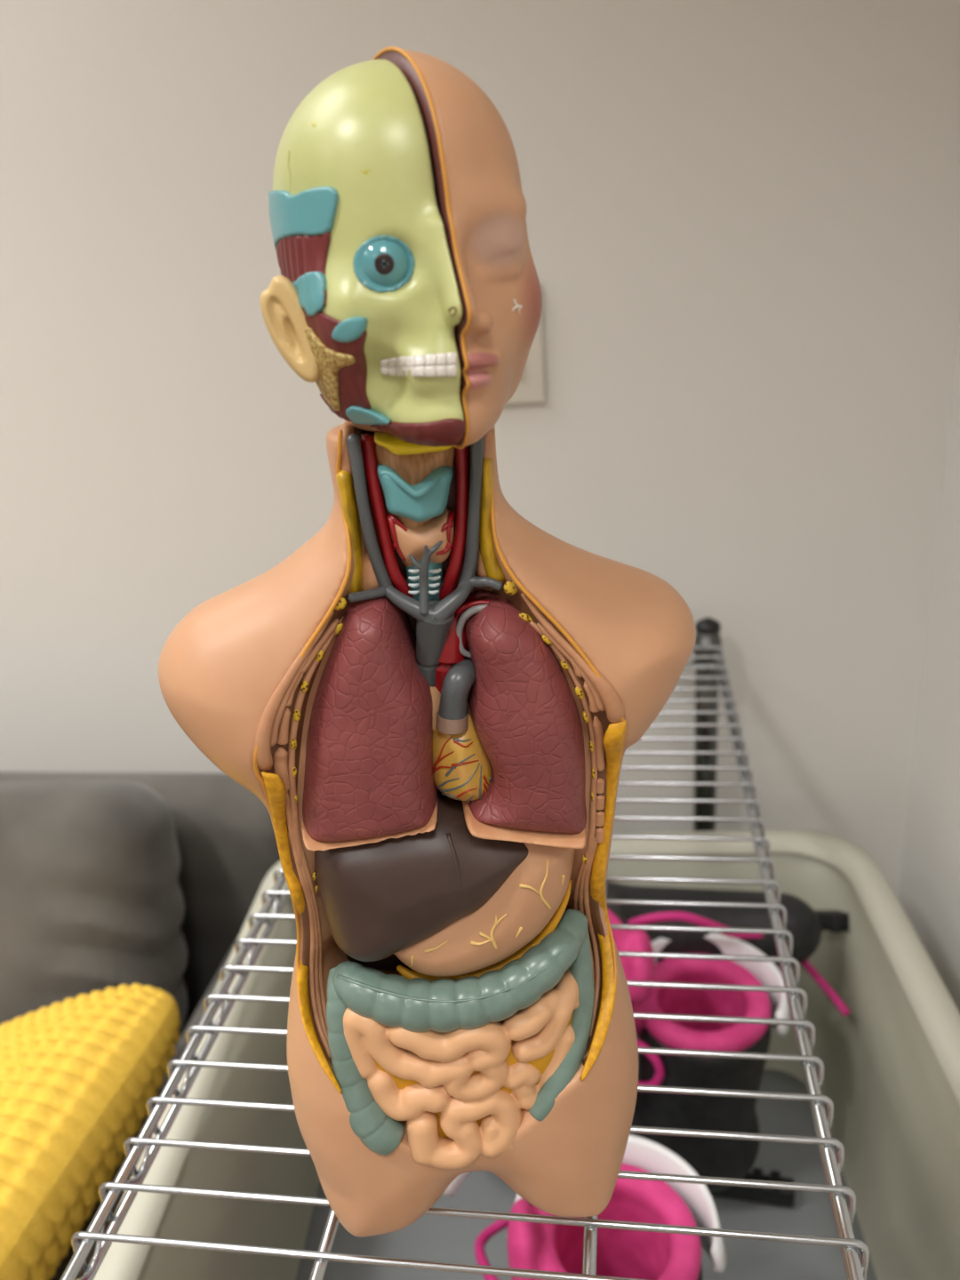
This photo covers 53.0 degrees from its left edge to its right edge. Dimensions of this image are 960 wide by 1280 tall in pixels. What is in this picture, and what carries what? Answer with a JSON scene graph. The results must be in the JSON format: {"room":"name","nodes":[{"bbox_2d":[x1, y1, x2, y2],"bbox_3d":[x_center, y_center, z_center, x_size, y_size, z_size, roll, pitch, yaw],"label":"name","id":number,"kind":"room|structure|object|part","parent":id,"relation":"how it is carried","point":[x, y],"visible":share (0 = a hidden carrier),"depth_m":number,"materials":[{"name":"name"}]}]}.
{"room":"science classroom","nodes":[
{"label":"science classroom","id":0,"kind":"room"},
{"bbox_2d":[0,0,959,897],"bbox_3d":[-1.109,-0.330,1.168,3.255,2.450,0.040,-1,22,9],"label":"wall","id":1,"kind":"structure","parent":0,"point":[742,218],"depth_m":0.99,"materials":[{"name":"white paint"}]},
{"bbox_2d":[505,283,545,404],"bbox_3d":[0.028,-0.301,0.982,0.072,0.118,0.012,-1,22,9],"label":"light switch","id":2,"kind":"object","parent":1,"relation":"attached to","point":[531,388],"visible":0.26,"depth_m":0.99,"materials":[{"name":"beige plastic"}]},
{"bbox_2d":[897,327,959,1013],"bbox_3d":[0.248,0.287,-0.629,0.040,2.450,3.347,-1,22,9],"label":"wall","id":3,"kind":"structure","parent":0,"point":[929,887],"depth_m":0.99,"materials":[{"name":"white paint"}]},
{"bbox_3d":[-1.250,1.464,0.082,3.275,0.040,3.447,-1,22,9],"label":"floor","id":4,"kind":"structure","parent":0,"visible":0},
{"bbox_2d":[0,771,279,1279],"bbox_3d":[-0.892,0.644,0.967,1.335,0.786,0.987,-1,22,9],"label":"sofa","id":5,"kind":"object","parent":4,"relation":"on","point":[108,879],"visible":0.41,"depth_m":1.01,"materials":[{"name":"grey fabric"}]},
{"bbox_2d":[0,983,180,1279],"bbox_3d":[-0.491,0.494,0.759,0.400,0.270,0.437,0,22,12],"label":"throw cushion","id":6,"kind":"object","parent":5,"relation":"on","point":[78,1076],"visible":0.98,"depth_m":0.75,"materials":[{"name":"yellow fabric"}]},
{"bbox_2d":[0,780,188,1047],"bbox_3d":[-0.625,0.338,1.097,0.589,0.358,0.172,-1,6,9],"label":"cushion","id":7,"kind":"object","parent":5,"relation":"on","point":[92,900],"depth_m":0.99,"materials":[{"name":"grey fabric"}]},
{"bbox_3d":[-0.837,0.473,1.369,1.324,0.634,0.107,-1,22,9],"label":"backrest","id":8,"kind":"part","parent":5,"relation":"part of","materials":[{"name":"grey fabric"}]},
{"bbox_3d":[-0.288,0.716,0.859,0.110,0.484,0.899,-1,22,9],"label":"armrest","id":9,"kind":"part","parent":5,"relation":"part of","materials":[{"name":"grey fabric"}]},
{"bbox_2d":[59,616,869,1279],"bbox_3d":[0.053,0.562,0.808,0.360,0.890,0.940,-1,22,9],"label":"wire rack","id":10,"kind":"object","parent":4,"relation":"on","point":[708,661],"visible":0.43,"depth_m":0.51,"materials":[{"name":"silver metal"}]},
{"bbox_3d":[-0.146,0.181,0.676,0.006,0.006,0.891,-1,22,9],"label":"rail","id":11,"kind":"part","parent":10,"relation":"part of","materials":[{"name":"silver metal"}]},
{"bbox_3d":[-0.148,0.200,0.684,0.005,0.005,0.890,-1,22,9],"label":"rail","id":12,"kind":"part","parent":10,"relation":"part of","materials":[{"name":"silver metal"}]},
{"bbox_3d":[-0.036,0.179,0.659,0.006,0.006,0.889,-1,22,9],"label":"support rail","id":13,"kind":"part","parent":10,"relation":"part of","materials":[{"name":"silver metal"}]},
{"bbox_2d":[158,46,695,1236],"bbox_3d":[-0.016,0.039,0.361,0.192,0.453,0.102,-5,22,-2],"label":"model","id":14,"kind":"object","parent":10,"relation":"on","point":[434,704],"visible":1,"depth_m":0.33},
{"bbox_2d":[93,828,959,1279],"bbox_3d":[0.083,0.468,0.838,0.644,0.306,0.614,-3,22,5],"label":"tub","id":15,"kind":"object","parent":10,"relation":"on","point":[892,1079],"visible":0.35,"depth_m":0.91,"materials":[{"name":"beige plastic"}]},
{"bbox_2d":[442,1134,726,1279],"bbox_3d":[0.001,0.523,0.725,0.381,0.270,0.164,-7,22,-6],"label":"boot","id":16,"kind":"object","parent":15,"relation":"in","point":[636,1254],"visible":0.65,"depth_m":0.71,"materials":[{"name":"pink plastic"}]},
{"bbox_2d":[629,932,795,1207],"bbox_3d":[0.116,0.422,0.954,0.381,0.270,0.164,-1,22,8],"label":"boot","id":17,"kind":"object","parent":15,"relation":"in","point":[707,1156],"visible":0.58,"depth_m":0.88,"materials":[{"name":"black"}]},
{"bbox_2d":[606,880,849,1015],"bbox_3d":[0.187,0.292,0.915,0.382,0.191,0.208,-2,22,7],"label":"headphones","id":18,"kind":"object","parent":15,"relation":"in","point":[805,924],"visible":0.29,"depth_m":0.93,"materials":[{"name":"black plastic"}]},
{"bbox_3d":[0.081,0.177,0.641,0.006,0.006,0.889,-1,22,9],"label":"support rail","id":19,"kind":"part","parent":10,"relation":"part of","materials":[{"name":"silver metal"}]},
{"bbox_3d":[0.084,0.029,1.063,0.350,0.005,0.005,-1,22,9],"label":"rail","id":20,"kind":"part","parent":10,"relation":"part of","materials":[{"name":"silver metal"}]},
{"bbox_3d":[0.083,0.011,1.056,0.351,0.006,0.006,-1,22,9],"label":"rail","id":21,"kind":"part","parent":10,"relation":"part of","materials":[{"name":"silver metal"}]},
{"bbox_3d":[0.277,0.390,1.199,0.025,0.884,0.025,-1,22,9],"label":"post","id":22,"kind":"part","parent":10,"relation":"part of","materials":[{"name":"black metal"}]},
{"bbox_3d":[0.195,0.195,0.630,0.005,0.005,0.890,-1,22,9],"label":"rail","id":23,"kind":"part","parent":10,"relation":"part of","materials":[{"name":"silver metal"}]},
{"bbox_3d":[0.191,0.176,0.623,0.006,0.006,0.891,-1,22,9],"label":"rail","id":24,"kind":"part","parent":10,"relation":"part of","materials":[{"name":"silver metal"}]}
]}

